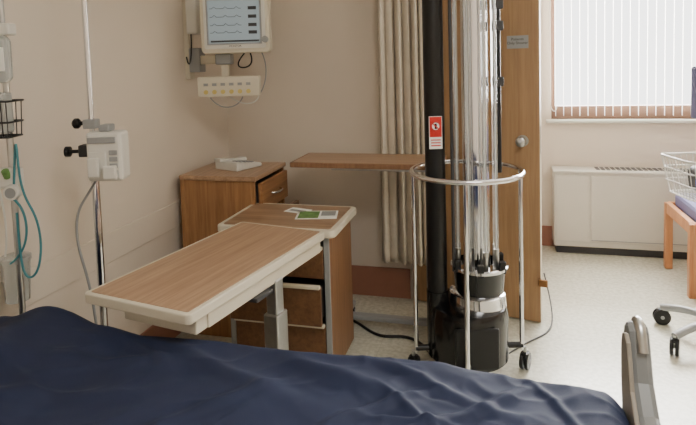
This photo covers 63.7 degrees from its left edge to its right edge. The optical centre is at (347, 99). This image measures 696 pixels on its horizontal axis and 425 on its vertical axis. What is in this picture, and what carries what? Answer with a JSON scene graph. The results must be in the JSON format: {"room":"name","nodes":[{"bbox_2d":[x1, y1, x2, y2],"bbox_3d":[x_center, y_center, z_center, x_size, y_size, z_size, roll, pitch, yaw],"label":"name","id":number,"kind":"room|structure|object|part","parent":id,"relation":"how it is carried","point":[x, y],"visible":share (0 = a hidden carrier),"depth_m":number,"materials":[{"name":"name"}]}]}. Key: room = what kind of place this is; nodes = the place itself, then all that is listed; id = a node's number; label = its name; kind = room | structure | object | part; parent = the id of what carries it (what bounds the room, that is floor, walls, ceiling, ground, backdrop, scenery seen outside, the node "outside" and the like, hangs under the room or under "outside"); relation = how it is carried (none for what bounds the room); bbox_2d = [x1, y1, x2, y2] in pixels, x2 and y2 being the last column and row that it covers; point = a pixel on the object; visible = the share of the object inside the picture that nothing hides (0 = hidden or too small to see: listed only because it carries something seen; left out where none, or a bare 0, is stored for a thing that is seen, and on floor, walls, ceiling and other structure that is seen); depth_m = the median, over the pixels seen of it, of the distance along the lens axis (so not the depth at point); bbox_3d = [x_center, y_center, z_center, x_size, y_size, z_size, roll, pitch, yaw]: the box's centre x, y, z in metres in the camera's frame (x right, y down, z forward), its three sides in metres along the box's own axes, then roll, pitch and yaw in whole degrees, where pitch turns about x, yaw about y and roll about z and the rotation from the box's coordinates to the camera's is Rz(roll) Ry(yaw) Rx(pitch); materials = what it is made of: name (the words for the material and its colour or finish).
{"room":"hospital room","nodes":[
{"label":"hospital room","id":0,"kind":"room"},
{"bbox_2d":[0,0,228,334],"bbox_3d":[-1.352,0.057,1.911,0.100,2.700,6.380,-1,4,15],"label":"wall","id":1,"kind":"structure","parent":0,"point":[140,85],"depth_m":2.58,"materials":[{"name":"paint"}]},
{"bbox_2d":[0,200,181,315],"bbox_3d":[-1.433,0.780,1.366,0.008,0.140,4.980,-1,4,15],"label":"guard","id":2,"kind":"object","parent":1,"relation":"attached to","point":[64,269],"visible":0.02,"depth_m":2.48,"materials":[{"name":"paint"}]},
{"bbox_2d":[140,325,180,337],"bbox_3d":[-1.411,1.367,1.417,0.012,0.160,5.000,-1,4,15],"label":"baseboard","id":3,"kind":"structure","parent":1,"relation":"attached to","point":[153,330],"depth_m":2.96,"materials":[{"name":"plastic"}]},
{"bbox_2d":[182,0,214,78],"bbox_3d":[-0.801,-0.436,3.210,0.310,0.630,0.107,0,4,20],"label":"wall mount","id":4,"kind":"object","parent":1,"relation":"attached to","point":[195,59],"depth_m":3.22,"materials":[{"name":"beige plastic"}]},
{"bbox_3d":[-0.931,-0.435,3.255,0.030,0.630,0.060,-1,4,15],"label":"rail","id":5,"kind":"part","parent":4,"relation":"part of","materials":[{"name":"beige plastic"}]},
{"bbox_3d":[-0.761,-0.231,3.205,0.220,0.050,0.035,0,4,23],"label":"arm","id":6,"kind":"part","parent":4,"relation":"part of","materials":[{"name":"beige plastic"}]},
{"bbox_2d":[197,0,271,107],"bbox_3d":[-0.627,-0.266,3.108,0.400,0.615,0.202,-2,4,-2],"label":"patient monitor","id":7,"kind":"object","parent":4,"relation":"attached to","point":[228,27],"visible":1,"depth_m":3.03,"materials":[{"name":"beige plastic"}]},
{"bbox_3d":[-0.652,-0.076,3.091,0.335,0.110,0.080,-2,4,-2],"label":"module panel","id":8,"kind":"part","parent":7,"relation":"part of","materials":[{"name":"beige plastic"}]},
{"bbox_2d":[227,0,412,297],"bbox_3d":[-0.211,-0.097,3.629,1.220,2.700,0.100,-1,4,15],"label":"wall","id":9,"kind":"structure","parent":0,"point":[320,92],"depth_m":3.58,"materials":[{"name":"paint"}]},
{"bbox_2d":[352,265,410,298],"bbox_3d":[-0.193,1.159,3.664,1.210,0.190,0.012,-1,4,15],"label":"baseboard","id":10,"kind":"structure","parent":9,"relation":"attached to","point":[366,280],"depth_m":3.55,"materials":[{"name":"plastic"}]},
{"bbox_2d":[417,0,540,321],"bbox_3d":[0.723,0.217,3.252,0.752,2.050,0.045,0,5,28],"label":"door","id":11,"kind":"structure","parent":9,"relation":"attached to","point":[520,114],"depth_m":3.13,"materials":[{"name":"brown wood"}]},
{"bbox_2d":[507,35,527,48],"bbox_3d":[0.930,-0.318,3.071,0.115,0.070,0.004,0,5,28],"label":"sign plate","id":12,"kind":"object","parent":11,"relation":"attached to","point":[525,37],"visible":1,"depth_m":3.07,"materials":[{"name":"silver metal"}]},
{"bbox_2d":[515,137,525,146],"bbox_3d":[0.949,0.229,3.065,0.058,0.058,0.063,0,5,28],"label":"handle","id":13,"kind":"object","parent":11,"relation":"attached to","point":[520,141],"visible":1,"depth_m":3.04,"materials":[{"name":"metal"}]},
{"bbox_2d":[517,135,528,145],"bbox_3d":[0.965,0.226,3.096,0.064,0.064,0.008,0,5,27],"label":"rosette","id":14,"kind":"object","parent":11,"relation":"attached to","point":[523,136],"visible":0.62,"depth_m":3.08,"materials":[{"name":"metal"}]},
{"bbox_2d":[539,0,541,320],"bbox_3d":[1.057,0.219,3.077,0.002,2.050,0.040,0,5,28],"label":"strip","id":15,"kind":"object","parent":11,"relation":"attached to","point":[539,0],"visible":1,"depth_m":3.08,"materials":[{"name":"beige plastic"}]},
{"bbox_2d":[538,279,547,287],"bbox_3d":[1.080,1.014,3.099,0.050,0.040,0.020,0,5,27],"label":"door stop","id":16,"kind":"object","parent":11,"relation":"attached to","point":[541,283],"visible":1,"depth_m":3.09,"materials":[{"name":"brown wood"}]},
{"bbox_2d":[175,245,695,424],"bbox_3d":[1.081,1.426,1.370,5.050,0.100,6.380,-1,4,15],"label":"floor","id":17,"kind":"structure","parent":0,"point":[593,297],"depth_m":3.09,"materials":[{"name":"plastic"}]},
{"bbox_2d":[0,0,41,314],"bbox_3d":[-1.161,0.350,1.947,0.225,2.100,0.184,-2,4,-1],"label":"stand","id":18,"kind":"object","parent":17,"relation":"on","point":[15,267],"visible":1,"depth_m":1.90,"materials":[{"name":"metal"}]},
{"bbox_2d":[0,99,23,138],"bbox_3d":[-1.196,0.065,1.881,0.190,0.127,0.138,-1,4,15],"label":"basket","id":19,"kind":"object","parent":18,"relation":"on","point":[7,120],"depth_m":1.87,"materials":[{"name":"black metal"}]},
{"bbox_2d":[0,251,31,303],"bbox_3d":[-1.188,0.632,2.006,0.104,0.170,0.104,-2,4,-1],"label":"canister","id":20,"kind":"object","parent":18,"relation":"on","point":[16,286],"depth_m":1.97,"materials":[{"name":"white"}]},
{"bbox_2d":[81,0,107,325],"bbox_3d":[-0.956,0.294,2.141,0.373,2.172,0.353,-1,4,15],"label":"pole","id":21,"kind":"object","parent":17,"relation":"on","point":[96,200],"visible":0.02,"depth_m":2.12,"materials":[{"name":"silver metal"}]},
{"bbox_2d":[63,118,129,323],"bbox_3d":[-0.932,0.476,2.085,0.245,0.815,0.152,-2,4,-1],"label":"pump","id":22,"kind":"object","parent":21,"relation":"attached to","point":[106,149],"visible":0.95,"depth_m":2.02,"materials":[{"name":"white plastic"}]},
{"bbox_3d":[-1.056,0.195,2.112,0.015,0.040,0.040,-2,4,-1],"label":"clamp knob","id":23,"kind":"part","parent":22,"relation":"part of","materials":[{"name":"black plastic"}]},
{"bbox_3d":[-0.972,0.582,2.121,0.113,0.603,0.020,-1,4,10],"label":"power cord","id":24,"kind":"part","parent":22,"relation":"part of","materials":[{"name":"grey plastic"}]},
{"bbox_3d":[-0.903,0.234,2.019,0.065,0.095,0.008,-2,4,-1],"label":"door panel","id":25,"kind":"part","parent":22,"relation":"part of","materials":[{"name":"white plastic"}]},
{"bbox_2d":[85,222,323,349],"bbox_3d":[-0.488,0.971,2.082,0.515,0.802,0.830,0,4,25],"label":"table","id":26,"kind":"object","parent":17,"relation":"on","point":[190,289],"visible":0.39,"depth_m":1.91,"materials":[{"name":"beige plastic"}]},
{"bbox_3d":[-0.307,0.669,1.926,0.055,0.015,0.100,0,4,25],"label":"height handle","id":27,"kind":"part","parent":26,"relation":"part of","materials":[{"name":"grey plastic"}]},
{"bbox_3d":[-0.283,0.629,2.000,0.040,0.053,0.710,0,4,25],"label":"rail","id":28,"kind":"part","parent":26,"relation":"part of","materials":[{"name":"beige plastic"}]},
{"bbox_3d":[-0.261,0.855,2.042,0.044,0.425,0.052,0,4,25],"label":"post","id":29,"kind":"part","parent":26,"relation":"part of","materials":[{"name":"metal"}]},
{"bbox_3d":[-0.255,1.032,2.054,0.060,0.530,0.072,0,4,25],"label":"post","id":30,"kind":"part","parent":26,"relation":"part of","materials":[{"name":"metal"}]},
{"bbox_2d":[179,162,298,337],"bbox_3d":[-0.580,0.843,3.251,0.584,0.900,0.450,-1,4,15],"label":"base cabinet","id":31,"kind":"object","parent":17,"relation":"on","point":[210,195],"visible":0.37,"depth_m":3.07,"materials":[{"name":"brown wood"}]},
{"bbox_2d":[214,156,261,171],"bbox_3d":[-0.638,0.360,3.256,0.180,0.067,0.214,1,5,35],"label":"telephone","id":32,"kind":"object","parent":31,"relation":"on","point":[240,163],"visible":1,"depth_m":3.20,"materials":[{"name":"white plastic"}]},
{"bbox_3d":[-0.421,0.512,3.183,0.022,0.160,0.380,-1,4,15],"label":"drawer","id":33,"kind":"part","parent":31,"relation":"part of","materials":[{"name":"brown wood"}]},
{"bbox_3d":[-0.394,0.512,3.175,0.038,0.012,0.131,-1,4,15],"label":"bow handle","id":34,"kind":"part","parent":31,"relation":"part of","materials":[{"name":"silver metal"}]},
{"bbox_2d":[218,203,355,354],"bbox_3d":[-0.282,0.943,2.760,0.580,0.752,0.477,-1,4,15],"label":"base cabinet","id":35,"kind":"object","parent":17,"relation":"on","point":[318,294],"visible":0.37,"depth_m":2.60,"materials":[{"name":"brown wood"}]},
{"bbox_3d":[-0.332,0.925,2.552,0.444,0.180,0.018,-1,4,15],"label":"drawer","id":36,"kind":"part","parent":35,"relation":"part of","materials":[{"name":"brown wood"}]},
{"bbox_3d":[-0.320,1.028,2.593,0.444,0.017,0.022,-1,4,15],"label":"drawer pull","id":37,"kind":"part","parent":35,"relation":"part of","materials":[{"name":"beige plastic"}]},
{"bbox_3d":[-0.313,1.135,2.615,0.444,0.210,0.018,-1,4,15],"label":"drawer","id":38,"kind":"part","parent":35,"relation":"part of","materials":[{"name":"brown wood"}]},
{"bbox_2d":[284,207,311,212],"bbox_3d":[-0.252,0.558,2.830,0.120,0.002,0.080,1,5,30],"label":"brochure","id":39,"kind":"object","parent":35,"relation":"on","point":[293,209],"visible":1,"depth_m":2.83,"materials":[{"name":"white paper"}]},
{"bbox_3d":[-0.339,0.833,2.531,0.444,0.017,0.022,-1,4,15],"label":"drawer pull","id":40,"kind":"part","parent":35,"relation":"part of","materials":[{"name":"beige plastic"}]},
{"bbox_3d":[-0.325,0.741,2.587,0.444,0.140,0.018,-1,4,15],"label":"drawer","id":41,"kind":"part","parent":35,"relation":"part of","materials":[{"name":"brown wood"}]},
{"bbox_2d":[295,210,337,218],"bbox_3d":[-0.151,0.562,2.741,0.200,0.002,0.140,-2,4,3],"label":"brochure","id":42,"kind":"object","parent":35,"relation":"on","point":[304,214],"visible":1,"depth_m":2.73,"materials":[{"name":"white paper"}]},
{"bbox_2d":[297,211,319,217],"bbox_3d":[-0.191,0.562,2.743,0.100,0.001,0.120,-2,4,3],"label":"print","id":43,"kind":"object","parent":42,"relation":"on","point":[304,214],"depth_m":2.74},
{"bbox_2d":[321,211,335,215],"bbox_3d":[-0.096,0.558,2.758,0.070,0.001,0.080,-2,4,3],"label":"print","id":44,"kind":"object","parent":42,"relation":"on","point":[323,213],"depth_m":2.75,"materials":[{"name":"paper"}]},
{"bbox_3d":[-0.039,0.931,2.729,0.025,0.665,0.380,-1,4,15],"label":"panel","id":45,"kind":"part","parent":35,"relation":"part of","materials":[{"name":"brown wood"}]},
{"bbox_2d":[0,306,660,424],"bbox_3d":[-0.377,1.009,1.186,2.067,0.845,1.117,-1,4,15],"label":"hospital bed","id":46,"kind":"object","parent":17,"relation":"on","point":[58,366],"visible":1,"depth_m":1.38,"materials":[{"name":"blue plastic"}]},
{"bbox_3d":[0.591,0.825,0.908,0.050,0.472,1.106,-1,4,15],"label":"footboard","id":47,"kind":"part","parent":46,"relation":"part of","materials":[{"name":"grey plastic"}]},
{"bbox_2d":[290,153,445,325],"bbox_3d":[0.132,0.801,3.172,0.830,0.952,0.340,-1,4,15],"label":"table","id":48,"kind":"object","parent":17,"relation":"on","point":[335,161],"visible":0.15,"depth_m":3.08,"materials":[{"name":"laminate"}]},
{"bbox_2d":[290,153,445,169],"bbox_3d":[0.118,0.341,3.140,0.830,0.026,0.340,-1,4,15],"label":"tabletop","id":49,"kind":"object","parent":48,"relation":"on","point":[354,161],"depth_m":3.07,"materials":[{"name":"brown wood"}]},
{"bbox_3d":[0.203,0.371,3.068,0.600,0.029,0.060,-1,4,15],"label":"rail","id":50,"kind":"part","parent":48,"relation":"part of","materials":[{"name":"metal"}]},
{"bbox_2d":[353,273,552,357],"bbox_3d":[0.572,1.180,3.074,1.284,0.183,0.596,-2,4,-3],"label":"power cord","id":51,"kind":"object","parent":17,"relation":"on","point":[354,321],"visible":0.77,"depth_m":3.03,"materials":[{"name":"black plastic"}]},
{"bbox_2d":[408,0,531,371],"bbox_3d":[0.548,0.102,2.615,0.534,2.400,0.534,-5,5,-38],"label":"tower","id":52,"kind":"object","parent":17,"relation":"on","point":[468,320],"visible":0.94,"depth_m":2.58,"materials":[{"name":"black plastic"}]},
{"bbox_2d":[452,0,498,271],"bbox_3d":[0.592,-0.093,2.622,0.220,1.815,0.220,-1,4,15],"label":"lamp","id":53,"kind":"object","parent":52,"relation":"attached to","point":[473,13],"depth_m":2.58,"materials":[{"name":"clear glass"}]},
{"bbox_3d":[0.578,1.116,2.506,0.200,0.190,0.020,-2,4,0],"label":"panel","id":54,"kind":"part","parent":52,"relation":"part of","materials":[{"name":"black plastic"}]},
{"bbox_2d":[450,252,507,277],"bbox_3d":[0.623,0.770,2.662,0.268,0.055,0.268,-1,4,15],"label":"holder","id":55,"kind":"object","parent":52,"relation":"on","point":[495,266],"depth_m":2.61,"materials":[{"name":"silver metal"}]},
{"bbox_2d":[454,0,504,297],"bbox_3d":[0.599,-0.045,2.605,0.250,1.910,0.250,-1,4,15],"label":"tubes","id":56,"kind":"object","parent":52,"relation":"on","point":[486,271],"depth_m":2.58,"materials":[{"name":"silver metal"}]},
{"bbox_3d":[0.700,-0.339,2.615,0.022,1.370,0.022,-2,4,0],"label":"sensor rod","id":57,"kind":"part","parent":52,"relation":"part of","materials":[{"name":"black plastic"}]},
{"bbox_2d":[551,166,695,258],"bbox_3d":[2.160,0.828,4.135,1.228,0.643,0.182,-1,4,15],"label":"heater","id":58,"kind":"object","parent":17,"relation":"on","point":[619,211],"visible":0.94,"depth_m":4.11,"materials":[{"name":"metal"}]},
{"bbox_3d":[1.675,0.811,4.178,0.230,0.500,0.006,-1,4,15],"label":"access door","id":59,"kind":"part","parent":58,"relation":"part of","materials":[{"name":"metal"}]},
{"bbox_3d":[2.157,0.805,4.048,0.740,0.500,0.008,-1,4,15],"label":"panel","id":60,"kind":"part","parent":58,"relation":"part of","materials":[{"name":"metal"}]},
{"bbox_2d":[652,66,695,356],"bbox_3d":[1.873,0.542,2.771,0.637,1.420,0.607,-2,4,0],"label":"stand","id":61,"kind":"object","parent":17,"relation":"on","point":[661,315],"visible":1,"depth_m":2.80,"materials":[{"name":"metal"}]},
{"bbox_3d":[1.808,1.129,2.966,0.040,0.075,0.297,-4,5,-34],"label":"leg","id":62,"kind":"part","parent":61,"relation":"part of","materials":[{"name":"grey plastic"}]},
{"bbox_2d":[661,152,695,201],"bbox_3d":[1.823,0.377,2.775,0.462,0.200,0.363,-1,4,15],"label":"basket","id":63,"kind":"object","parent":61,"relation":"on","point":[691,173],"depth_m":2.81,"materials":[{"name":"white metal"}]},
{"bbox_3d":[1.749,1.142,2.803,0.297,0.075,0.040,-3,4,-16],"label":"leg","id":64,"kind":"part","parent":61,"relation":"part of","materials":[{"name":"grey plastic"}]},
{"bbox_2d":[663,193,695,298],"bbox_3d":[2.413,0.703,3.539,0.608,0.960,0.554,-1,4,15],"label":"wooden chair","id":65,"kind":"object","parent":17,"relation":"on","point":[674,211],"visible":0.98,"depth_m":3.56,"materials":[{"name":"brown wood"}]},
{"bbox_3d":[2.215,0.936,3.873,0.048,0.460,0.048,-1,4,15],"label":"leg","id":66,"kind":"part","parent":65,"relation":"part of","materials":[{"name":"brown wood"}]},
{"bbox_3d":[2.143,0.758,3.619,0.035,0.075,0.500,-1,4,15],"label":"rail","id":67,"kind":"part","parent":65,"relation":"part of","materials":[{"name":"brown wood"}]},
{"bbox_2d":[675,193,695,221],"bbox_3d":[2.414,0.693,3.541,0.500,0.100,0.480,-1,4,15],"label":"seat cushion","id":68,"kind":"object","parent":65,"relation":"on","point":[687,206],"depth_m":3.60,"materials":[{"name":"purple fabric"}]},
{"bbox_3d":[2.087,0.974,3.391,0.048,0.460,0.048,-1,4,15],"label":"leg","id":69,"kind":"part","parent":65,"relation":"part of","materials":[{"name":"brown wood"}]},
{"bbox_2d":[541,119,695,225],"bbox_3d":[1.873,0.641,4.367,4.850,1.000,0.120,-1,4,15],"label":"wall","id":70,"kind":"structure","parent":0,"point":[562,144],"depth_m":4.25,"materials":[{"name":"beige paint"}]},
{"bbox_2d":[540,0,550,118],"bbox_3d":[0.534,-0.516,4.633,2.150,1.350,0.120,-1,4,15],"label":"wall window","id":71,"kind":"structure","parent":70,"relation":"in","point":[545,17],"depth_m":4.32,"materials":[{"name":"beige paint"}]},
{"bbox_2d":[542,225,554,245],"bbox_3d":[2.826,1.054,4.076,2.868,0.160,0.012,-1,4,15],"label":"baseboard","id":72,"kind":"structure","parent":70,"relation":"attached to","point":[547,240],"depth_m":4.41,"materials":[{"name":"brown wood"}]},
{"bbox_2d":[551,0,554,105],"bbox_3d":[1.586,-0.547,4.350,0.030,1.190,0.060,-1,4,15],"label":"frame","id":73,"kind":"object","parent":70,"relation":"attached to","point":[552,1],"visible":0.67,"depth_m":4.33,"materials":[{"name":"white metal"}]},
{"bbox_2d":[550,0,556,115],"bbox_3d":[1.569,-0.318,4.287,0.043,0.872,0.055,-1,4,15],"label":"vertical blinds","id":74,"kind":"object","parent":70,"relation":"attached to","point":[555,0],"depth_m":4.28,"materials":[{"name":"white plastic"}]},
{"bbox_3d":[1.534,-0.569,4.253,0.005,1.210,0.005,1,5,37],"label":"cord","id":75,"kind":"part","parent":74,"relation":"part of","materials":[{"name":"white plastic"}]},
{"bbox_2d":[563,0,563,115],"bbox_3d":[1.639,-0.317,4.268,0.005,0.869,0.055,-1,4,15],"label":"vertical blinds","id":76,"kind":"object","parent":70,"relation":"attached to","point":[563,0],"depth_m":4.26,"materials":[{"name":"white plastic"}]},
{"bbox_2d":[571,0,571,115],"bbox_3d":[1.694,-0.316,4.253,0.005,0.866,0.055,-1,4,15],"label":"vertical blinds","id":77,"kind":"object","parent":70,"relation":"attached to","point":[571,0],"depth_m":4.26,"materials":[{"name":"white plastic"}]},
{"bbox_2d":[579,0,579,99],"bbox_3d":[1.747,-0.375,4.235,0.005,0.741,0.055,-1,4,15],"label":"vertical blinds","id":78,"kind":"object","parent":70,"relation":"attached to","point":[579,0],"depth_m":4.25,"materials":[{"name":"white fabric"}]},
{"bbox_2d":[596,0,596,115],"bbox_3d":[1.863,-0.313,4.209,0.005,0.857,0.055,-1,4,15],"label":"vertical blinds","id":79,"kind":"object","parent":70,"relation":"attached to","point":[596,0],"depth_m":4.19,"materials":[{"name":"white fabric"}]},
{"bbox_2d":[604,0,604,115],"bbox_3d":[1.916,-0.312,4.195,0.005,0.854,0.055,-1,4,15],"label":"vertical blinds","id":80,"kind":"object","parent":70,"relation":"attached to","point":[604,0],"depth_m":4.21,"materials":[{"name":"white plastic"}]},
{"bbox_2d":[613,0,613,85],"bbox_3d":[1.972,-0.422,4.171,0.005,0.627,0.055,-1,4,15],"label":"vertical blinds","id":81,"kind":"object","parent":70,"relation":"attached to","point":[613,56],"depth_m":4.14,"materials":[{"name":"white fabric"}]},
{"bbox_2d":[546,119,695,122],"bbox_3d":[2.613,0.152,4.058,2.230,0.025,0.080,-1,4,15],"label":"sill","id":82,"kind":"structure","parent":70,"relation":"attached to","point":[547,120],"depth_m":4.18,"materials":[{"name":"white paint"}]},
{"bbox_2d":[621,6,621,115],"bbox_3d":[2.029,-0.288,4.166,0.005,0.804,0.055,-1,4,15],"label":"vertical blinds","id":83,"kind":"object","parent":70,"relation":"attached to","point":[621,6],"depth_m":4.17,"materials":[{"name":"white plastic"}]},
{"bbox_2d":[551,104,693,118],"bbox_3d":[2.629,0.084,4.122,2.150,0.100,0.060,-1,4,15],"label":"frame","id":84,"kind":"object","parent":70,"relation":"attached to","point":[578,111],"visible":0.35,"depth_m":4.24,"materials":[{"name":"brown wood"}]},
{"bbox_2d":[630,0,630,84],"bbox_3d":[2.083,-0.423,4.141,0.005,0.615,0.055,-1,4,15],"label":"vertical blinds","id":85,"kind":"object","parent":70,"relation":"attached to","point":[630,0],"depth_m":4.12,"materials":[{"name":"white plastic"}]},
{"bbox_2d":[638,48,638,115],"bbox_3d":[2.145,-0.133,4.148,0.005,0.493,0.055,-1,4,15],"label":"vertical blinds","id":86,"kind":"object","parent":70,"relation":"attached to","point":[638,48],"depth_m":4.15,"materials":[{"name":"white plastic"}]},
{"bbox_2d":[647,5,647,115],"bbox_3d":[2.197,-0.288,4.122,0.005,0.803,0.055,-1,4,15],"label":"vertical blinds","id":87,"kind":"object","parent":70,"relation":"attached to","point":[647,5],"depth_m":4.11,"materials":[{"name":"white fabric"}]},
{"bbox_2d":[656,0,656,78],"bbox_3d":[2.249,-0.440,4.096,0.005,0.564,0.055,-1,4,15],"label":"vertical blinds","id":88,"kind":"object","parent":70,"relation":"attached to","point":[656,0],"depth_m":4.08,"materials":[{"name":"white fabric"}]},
{"bbox_2d":[664,72,664,115],"bbox_3d":[2.314,-0.045,4.109,0.005,0.314,0.055,-1,4,15],"label":"vertical blinds","id":89,"kind":"object","parent":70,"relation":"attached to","point":[664,72],"depth_m":4.12,"materials":[{"name":"white plastic"}]},
{"bbox_2d":[665,0,665,56],"bbox_3d":[2.303,-0.518,4.075,0.005,0.403,0.055,-1,4,15],"label":"vertical blinds","id":90,"kind":"object","parent":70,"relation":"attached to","point":[665,0],"depth_m":4.06,"materials":[{"name":"white plastic"}]},
{"bbox_2d":[673,58,673,115],"bbox_3d":[2.369,-0.096,4.091,0.005,0.414,0.055,-1,4,15],"label":"vertical blinds","id":91,"kind":"object","parent":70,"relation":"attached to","point":[673,58],"depth_m":4.09,"materials":[{"name":"white plastic"}]},
{"bbox_2d":[674,0,674,44],"bbox_3d":[2.357,-0.560,4.058,0.005,0.315,0.055,-1,4,15],"label":"vertical blinds","id":92,"kind":"object","parent":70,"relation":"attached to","point":[674,0],"depth_m":4.04,"materials":[{"name":"white fabric"}]},
{"bbox_2d":[682,51,682,115],"bbox_3d":[2.425,-0.120,4.074,0.005,0.463,0.055,-1,4,15],"label":"vertical blinds","id":93,"kind":"object","parent":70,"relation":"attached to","point":[682,51],"depth_m":4.07,"materials":[{"name":"white fabric"}]},
{"bbox_2d":[683,0,683,40],"bbox_3d":[2.413,-0.572,4.042,0.005,0.285,0.055,-1,4,15],"label":"vertical blinds","id":94,"kind":"object","parent":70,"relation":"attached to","point":[683,0],"depth_m":4.02,"materials":[{"name":"white fabric"}]},
{"bbox_2d":[692,0,692,41],"bbox_3d":[2.468,-0.566,4.028,0.005,0.291,0.055,-1,4,15],"label":"vertical blinds","id":95,"kind":"object","parent":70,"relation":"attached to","point":[692,0],"depth_m":4.01,"materials":[{"name":"white fabric"}]},
{"bbox_3d":[0.997,-1.366,1.174,5.050,0.100,6.380,-1,4,15],"label":"ceiling","id":96,"kind":"structure","parent":0,"visible":0},
{"bbox_2d":[377,0,426,265],"bbox_3d":[0.374,-0.226,3.287,1.300,2.430,0.095,-1,4,16],"label":"privacy curtain","id":97,"kind":"object","parent":96,"relation":"hanging from","point":[399,22],"visible":0.7,"depth_m":3.31,"materials":[{"name":"fabric"}]}
]}

